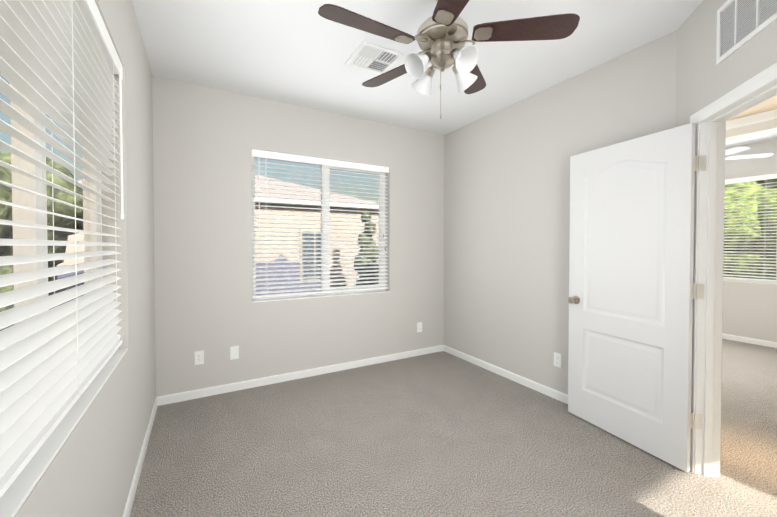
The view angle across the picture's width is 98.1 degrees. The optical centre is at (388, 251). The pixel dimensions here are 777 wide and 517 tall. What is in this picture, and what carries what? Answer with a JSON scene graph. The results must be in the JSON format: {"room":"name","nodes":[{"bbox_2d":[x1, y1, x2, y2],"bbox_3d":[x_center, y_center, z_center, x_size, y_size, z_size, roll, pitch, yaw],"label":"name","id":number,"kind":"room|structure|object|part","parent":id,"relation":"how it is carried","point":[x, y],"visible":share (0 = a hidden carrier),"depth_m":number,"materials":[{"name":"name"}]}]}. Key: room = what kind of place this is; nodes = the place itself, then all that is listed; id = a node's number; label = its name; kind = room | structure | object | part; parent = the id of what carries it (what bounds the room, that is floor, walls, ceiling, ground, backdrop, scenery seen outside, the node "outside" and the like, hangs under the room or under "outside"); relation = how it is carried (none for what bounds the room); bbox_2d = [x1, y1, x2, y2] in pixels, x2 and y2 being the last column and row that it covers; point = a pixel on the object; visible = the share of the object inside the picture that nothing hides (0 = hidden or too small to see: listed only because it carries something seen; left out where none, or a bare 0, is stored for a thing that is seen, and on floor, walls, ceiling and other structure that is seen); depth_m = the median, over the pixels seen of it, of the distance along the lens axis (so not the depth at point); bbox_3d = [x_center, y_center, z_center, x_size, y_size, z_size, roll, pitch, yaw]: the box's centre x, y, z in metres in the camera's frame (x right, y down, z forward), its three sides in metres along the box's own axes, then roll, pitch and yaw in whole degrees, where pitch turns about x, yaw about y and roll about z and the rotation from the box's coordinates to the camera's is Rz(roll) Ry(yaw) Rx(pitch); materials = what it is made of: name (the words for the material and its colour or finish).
{"room":"empty bedroom","nodes":[
{"label":"empty bedroom","id":0,"kind":"room"},
{"bbox_2d":[15,0,155,516],"bbox_3d":[-1.049,-0.060,1.048,0.160,2.752,4.238,-1,1,-29],"label":"wall","id":1,"kind":"structure","parent":0,"point":[90,470],"depth_m":1.72,"materials":[{"name":"grey paint"}]},
{"bbox_2d":[0,76,101,329],"bbox_3d":[-1.093,-0.206,1.022,0.060,1.445,1.480,-1,1,-29],"label":"window","id":2,"kind":"structure","parent":1,"relation":"in","point":[20,197],"depth_m":1.01,"materials":[{"name":"white plastic"}]},
{"bbox_2d":[0,0,123,497],"bbox_3d":[-1.012,-0.225,1.067,0.077,1.403,1.472,-1,1,-29],"label":"window blind","id":3,"kind":"object","parent":2,"relation":"attached to","point":[60,63],"visible":1,"depth_m":0.98,"materials":[{"name":"white plastic"}]},
{"bbox_2d":[0,348,127,516],"bbox_3d":[-1.024,0.511,1.073,0.099,0.010,1.480,-1,1,-29],"label":"sill","id":4,"kind":"structure","parent":1,"relation":"attached to","point":[13,498],"depth_m":0.88,"materials":[{"name":"white wood"}]},
{"bbox_2d":[122,397,157,516],"bbox_3d":[-0.974,1.279,1.113,0.012,0.074,3.918,-1,1,-29],"label":"baseboard","id":5,"kind":"structure","parent":1,"relation":"attached to","point":[130,500],"depth_m":1.97,"materials":[{"name":"white wood"}]},
{"bbox_2d":[152,76,443,396],"bbox_3d":[1.023,-0.120,4.554,7.213,2.752,0.160,-1,1,-29],"label":"wall","id":6,"kind":"structure","parent":0,"point":[206,140],"depth_m":3.16,"materials":[{"name":"grey paint"}]},
{"bbox_2d":[194,350,203,364],"bbox_3d":[-1.662,0.932,2.963,0.072,0.118,0.008,-1,1,-29],"label":"electrical outlet","id":7,"kind":"object","parent":6,"relation":"attached to","point":[199,357],"visible":1,"depth_m":2.96,"materials":[{"name":"white plastic"}]},
{"bbox_2d":[230,346,238,359],"bbox_3d":[-1.416,0.929,3.103,0.072,0.118,0.007,-1,1,-29],"label":"electrical outlet plate","id":8,"kind":"object","parent":6,"relation":"attached to","point":[234,352],"visible":1,"depth_m":3.10,"materials":[{"name":"white plastic"}]},
{"bbox_2d":[157,345,442,405],"bbox_3d":[1.066,1.220,4.503,6.893,0.074,0.012,-1,1,-29],"label":"baseboard","id":9,"kind":"structure","parent":6,"relation":"attached to","point":[199,393],"depth_m":3.33,"materials":[{"name":"white wood"}]},
{"bbox_2d":[251,156,384,299],"bbox_3d":[-0.697,-0.251,3.640,1.486,1.445,0.060,-1,1,-29],"label":"window","id":10,"kind":"structure","parent":6,"relation":"in","point":[322,167],"depth_m":3.62,"materials":[{"name":"clear glass"}]},
{"bbox_2d":[251,149,388,297],"bbox_3d":[-0.652,-0.268,3.560,1.478,1.403,0.077,-1,1,-29],"label":"window blind","id":11,"kind":"object","parent":10,"relation":"attached to","point":[301,158],"visible":0.96,"depth_m":3.51,"materials":[{"name":"white plastic"}]},
{"bbox_2d":[252,290,389,302],"bbox_3d":[-0.658,0.468,3.583,1.486,0.010,0.099,-1,1,-29],"label":"sill","id":12,"kind":"structure","parent":6,"relation":"attached to","point":[305,297],"depth_m":3.50,"materials":[{"name":"white"}]},
{"bbox_2d":[417,322,421,331],"bbox_3d":[0.379,0.921,4.113,0.072,0.118,0.008,-1,1,-29],"label":"electrical outlet","id":13,"kind":"object","parent":6,"relation":"attached to","point":[419,326],"visible":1,"depth_m":4.11,"materials":[{"name":"white plastic"}]},
{"bbox_2d":[130,339,776,516],"bbox_3d":[2.613,1.405,1.758,7.213,0.200,6.638,-1,1,-29],"label":"floor","id":14,"kind":"structure","parent":0,"point":[441,434],"depth_m":2.17,"materials":[{"name":"carpet"}]},
{"bbox_2d":[132,0,776,147],"bbox_3d":[2.613,-1.501,1.708,7.213,0.154,6.638,-1,1,-29],"label":"ceiling","id":15,"kind":"structure","parent":0,"point":[298,52],"depth_m":2.41,"materials":[{"name":"white paint"}]},
{"bbox_2d":[345,40,404,74],"bbox_3d":[-0.108,-1.435,2.517,0.330,0.012,0.330,-1,1,-29],"label":"ceiling vent","id":16,"kind":"object","parent":15,"relation":"in","point":[372,57],"visible":0.96,"depth_m":2.50,"materials":[{"name":"white metal"}]},
{"bbox_2d":[318,0,579,118],"bbox_3d":[0.250,-1.084,1.815,1.252,0.690,1.268,-1,1,-29],"label":"ceiling fan","id":17,"kind":"object","parent":15,"relation":"hanging from","point":[441,37],"visible":1,"depth_m":1.72,"materials":[{"name":"brown wood"}]},
{"bbox_2d":[725,146,774,159],"bbox_3d":[4.094,-1.146,4.418,1.207,0.656,1.182,-1,1,-29],"label":"ceiling fan","id":18,"kind":"object","parent":15,"relation":"hanging from","point":[736,149],"visible":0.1,"depth_m":4.10,"materials":[{"name":"white"}]},
{"bbox_2d":[726,109,776,141],"bbox_3d":[4.473,-1.354,2.758,0.238,0.182,6.318,-1,1,-29],"label":"beam","id":19,"kind":"structure","parent":15,"relation":"attached to","point":[762,123],"depth_m":3.63,"materials":[{"name":"white"}]},
{"bbox_2d":[443,30,676,394],"bbox_3d":[1.346,-0.098,3.252,0.115,2.752,2.427,-1,1,-29],"label":"wall","id":20,"kind":"structure","parent":0,"point":[506,225],"depth_m":3.17,"materials":[{"name":"grey paint"}]},
{"bbox_2d":[443,345,567,403],"bbox_3d":[1.279,1.242,3.265,0.012,0.074,2.377,-1,1,-29],"label":"baseboard","id":21,"kind":"structure","parent":20,"relation":"attached to","point":[546,390],"depth_m":3.35,"materials":[{"name":"white wood"}]},
{"bbox_2d":[554,352,561,367],"bbox_3d":[1.468,0.941,2.929,0.008,0.118,0.072,-1,1,-29],"label":"outlet","id":22,"kind":"object","parent":20,"relation":"attached to","point":[557,359],"visible":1,"depth_m":2.92,"materials":[{"name":"white plastic"}]},
{"bbox_2d":[675,0,776,126],"bbox_3d":[1.727,-0.068,1.496,0.115,2.752,1.450,0,1,16],"label":"wall","id":23,"kind":"structure","parent":0,"point":[703,79],"depth_m":1.88,"materials":[{"name":"grey paint"}]},
{"bbox_2d":[568,123,705,471],"bbox_3d":[1.610,0.269,2.308,0.169,2.028,0.825,0,1,-23],"label":"door","id":24,"kind":"structure","parent":23,"relation":"in","point":[631,253],"depth_m":2.22,"materials":[{"name":"white wood"}]},
{"bbox_3d":[1.469,0.374,2.646,0.169,0.064,0.096,0,1,-23],"label":"knob","id":25,"kind":"part","parent":24,"relation":"part of","materials":[{"name":"silver metal"}]},
{"bbox_3d":[1.770,0.241,1.960,0.046,1.598,0.012,0,1,-23],"label":"door hinges","id":26,"kind":"part","parent":24,"relation":"part of","materials":[{"name":"silver metal"}]},
{"bbox_3d":[1.807,0.241,1.957,0.036,1.588,0.003,0,1,16],"label":"door jamb hinge leaf","id":27,"kind":"part","parent":24,"relation":"part of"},
{"bbox_2d":[690,63,776,476],"bbox_3d":[1.744,0.254,1.562,0.151,2.107,0.930,0,1,16],"label":"door frame","id":28,"kind":"structure","parent":23,"relation":"attached to","point":[709,277],"depth_m":1.94,"materials":[{"name":"white wood"}]},
{"bbox_2d":[716,0,776,64],"bbox_3d":[1.695,-1.135,1.596,0.010,0.283,0.412,0,1,16],"label":"air vent","id":29,"kind":"object","parent":23,"relation":"in","point":[740,23],"visible":1,"depth_m":1.64,"materials":[{"name":"white metal"}]},
{"bbox_2d":[722,139,776,341],"bbox_3d":[5.686,-0.101,3.463,0.160,2.752,6.638,-1,1,-29],"label":"wall","id":30,"kind":"structure","parent":0,"point":[749,310],"depth_m":4.60,"materials":[{"name":"grey paint"}]},
{"bbox_2d":[722,333,776,347],"bbox_3d":[5.611,1.238,3.443,0.012,0.074,6.318,-1,1,-29],"label":"baseboard","id":31,"kind":"structure","parent":30,"relation":"attached to","point":[750,340],"depth_m":4.61,"materials":[{"name":"white wood"}]},
{"bbox_2d":[723,180,776,282],"bbox_3d":[4.850,-0.310,5.044,0.060,1.455,1.380,-1,1,-29],"label":"window","id":32,"kind":"structure","parent":30,"relation":"in","point":[754,241],"depth_m":4.67,"materials":[{"name":"white plastic"}]},
{"bbox_2d":[723,173,776,280],"bbox_3d":[4.770,-0.328,4.999,0.077,1.413,1.372,-1,1,-29],"label":"window blind","id":33,"kind":"object","parent":32,"relation":"attached to","point":[752,178],"visible":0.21,"depth_m":4.63,"materials":[{"name":"white plastic"}]},
{"bbox_2d":[723,280,776,284],"bbox_3d":[4.781,0.413,5.018,0.099,0.010,1.380,-1,1,-29],"label":"sill","id":34,"kind":"structure","parent":30,"relation":"attached to","point":[750,282],"depth_m":4.63,"materials":[{"name":"white"}]},
{"label":"outside","id":35,"kind":"structure","parent":0,"visible":0},
{"bbox_3d":[1.787,4.374,6.442,130.000,0.300,130.000,-1,1,-29],"label":"ground","id":36,"kind":"structure","parent":35,"visible":0},
{"bbox_2d":[0,151,82,330],"bbox_3d":[-4.431,1.571,3.466,2.066,5.408,2.070,-1,1,-29],"label":"tree","id":37,"kind":"object","parent":36,"relation":"on","point":[68,198],"depth_m":3.74,"materials":[{"name":"green plant"}]},
{"bbox_2d":[48,265,57,295],"bbox_3d":[-12.535,1.077,11.545,3.586,6.119,3.791,-1,1,-29],"label":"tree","id":38,"kind":"object","parent":36,"relation":"on","point":[49,279],"depth_m":11.76,"materials":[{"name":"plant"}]},
{"bbox_2d":[57,175,378,305],"bbox_3d":[-5.466,0.726,12.128,7.500,6.800,9.800,-1,1,-29],"label":"house","id":39,"kind":"structure","parent":36,"relation":"on","point":[72,248],"depth_m":8.59,"materials":[{"name":"tile"}]},
{"bbox_2d":[354,210,378,284],"bbox_3d":[-0.444,1.623,7.784,1.060,5.155,1.021,-1,1,-29],"label":"tree","id":40,"kind":"object","parent":36,"relation":"on","point":[369,239],"depth_m":7.64,"materials":[{"name":"green plant"}]},
{"bbox_2d":[723,179,776,279],"bbox_3d":[7.630,0.796,7.123,4.682,6.832,4.142,-1,1,-29],"label":"tree","id":41,"kind":"object","parent":36,"relation":"on","point":[742,184],"depth_m":6.10,"materials":[{"name":"green plant"}]}
]}

